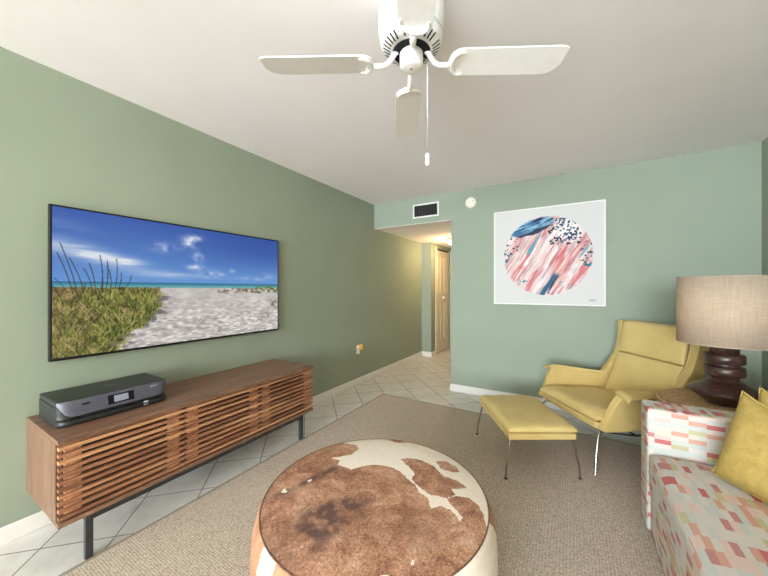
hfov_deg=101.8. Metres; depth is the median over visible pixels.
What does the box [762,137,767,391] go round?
wall
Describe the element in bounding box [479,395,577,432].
seat cushion
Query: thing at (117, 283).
tv
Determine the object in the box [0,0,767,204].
ceiling
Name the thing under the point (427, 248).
wall
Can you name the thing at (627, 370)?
cushion
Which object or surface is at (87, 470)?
media console
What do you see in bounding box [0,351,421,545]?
baseboard
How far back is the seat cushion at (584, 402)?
2.43 m
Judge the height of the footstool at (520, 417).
0.360 m
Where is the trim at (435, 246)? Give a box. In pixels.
[435,246,450,354]
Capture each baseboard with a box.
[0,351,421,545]
[422,351,431,356]
[451,384,561,409]
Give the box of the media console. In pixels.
[26,359,312,559]
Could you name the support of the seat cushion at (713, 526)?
on the sofa
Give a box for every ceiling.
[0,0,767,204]
[376,220,450,248]
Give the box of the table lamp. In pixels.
[676,275,767,407]
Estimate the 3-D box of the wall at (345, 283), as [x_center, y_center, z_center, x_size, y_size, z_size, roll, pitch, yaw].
[-2.495,0.036,0.613,0.120,2.441,12.486,0,0,31]
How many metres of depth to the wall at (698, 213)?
3.03 m
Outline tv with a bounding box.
[48,204,277,361]
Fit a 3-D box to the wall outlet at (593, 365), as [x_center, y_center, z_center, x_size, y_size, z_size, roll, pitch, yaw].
[2.076,0.777,3.094,0.070,0.114,0.008,0,0,31]
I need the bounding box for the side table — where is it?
[655,388,735,411]
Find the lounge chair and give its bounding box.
[538,320,708,474]
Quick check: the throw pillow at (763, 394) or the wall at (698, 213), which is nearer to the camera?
the throw pillow at (763, 394)
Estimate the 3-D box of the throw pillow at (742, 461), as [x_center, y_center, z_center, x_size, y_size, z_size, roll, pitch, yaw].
[1.461,0.615,1.150,0.168,0.365,0.389,0,0,5]
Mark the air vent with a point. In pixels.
(431, 209)
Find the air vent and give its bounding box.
[413,201,438,218]
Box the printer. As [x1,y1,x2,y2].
[39,373,165,427]
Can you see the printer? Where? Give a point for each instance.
(66, 407)
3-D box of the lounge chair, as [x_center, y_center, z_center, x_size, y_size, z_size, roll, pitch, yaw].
[1.814,0.764,2.469,0.888,0.963,0.929,0,0,-5]
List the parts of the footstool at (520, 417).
leg, leg, seat frame, leg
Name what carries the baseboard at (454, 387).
attached to the wall at (698, 213)
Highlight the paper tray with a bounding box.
[82,394,161,415]
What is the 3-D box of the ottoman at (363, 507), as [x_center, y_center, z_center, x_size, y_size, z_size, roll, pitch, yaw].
[-0.037,1.027,1.310,0.968,0.396,0.968,0,0,31]
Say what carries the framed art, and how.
attached to the wall at (698, 213)
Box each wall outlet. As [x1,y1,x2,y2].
[357,344,362,353]
[589,361,597,369]
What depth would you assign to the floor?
2.17 m
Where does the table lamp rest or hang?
on the side table
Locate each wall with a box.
[0,47,421,527]
[374,142,761,398]
[422,242,433,351]
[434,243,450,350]
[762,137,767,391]
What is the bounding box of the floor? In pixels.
[0,347,640,575]
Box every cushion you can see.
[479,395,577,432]
[540,385,615,420]
[605,351,684,391]
[619,321,688,365]
[649,455,767,575]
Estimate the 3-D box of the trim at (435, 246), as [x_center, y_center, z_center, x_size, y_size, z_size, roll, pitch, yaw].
[1.216,0.227,6.305,0.014,2.060,0.915,0,0,31]
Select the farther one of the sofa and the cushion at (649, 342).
the cushion at (649, 342)
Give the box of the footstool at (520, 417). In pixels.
[476,395,581,479]
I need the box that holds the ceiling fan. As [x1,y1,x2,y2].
[259,0,569,165]
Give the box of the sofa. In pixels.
[641,399,767,575]
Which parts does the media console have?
panel, leg, door, panel, panel, rail, door, door, leg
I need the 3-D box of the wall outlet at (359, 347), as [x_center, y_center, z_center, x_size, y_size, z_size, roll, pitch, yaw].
[-0.311,0.794,4.082,0.060,0.126,0.082,0,0,31]
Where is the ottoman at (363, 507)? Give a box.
[250,439,497,575]
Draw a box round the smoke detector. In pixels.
[465,197,476,207]
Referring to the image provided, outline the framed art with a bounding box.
[494,199,605,305]
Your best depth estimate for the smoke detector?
3.69 m
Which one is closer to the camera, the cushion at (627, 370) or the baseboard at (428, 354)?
the cushion at (627, 370)
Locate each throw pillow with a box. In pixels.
[712,390,767,503]
[758,387,767,406]
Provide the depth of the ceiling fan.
1.26 m
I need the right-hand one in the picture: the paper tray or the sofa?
the sofa
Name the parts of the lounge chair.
seat rail, armrest, panel, leg, armrest, panel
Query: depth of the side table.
1.88 m
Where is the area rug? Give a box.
[58,394,664,575]
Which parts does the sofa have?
arm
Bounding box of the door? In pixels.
[437,250,448,352]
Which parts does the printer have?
scanner lid, control panel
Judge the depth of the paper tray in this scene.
1.65 m
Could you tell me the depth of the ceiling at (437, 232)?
4.65 m
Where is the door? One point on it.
(442, 257)

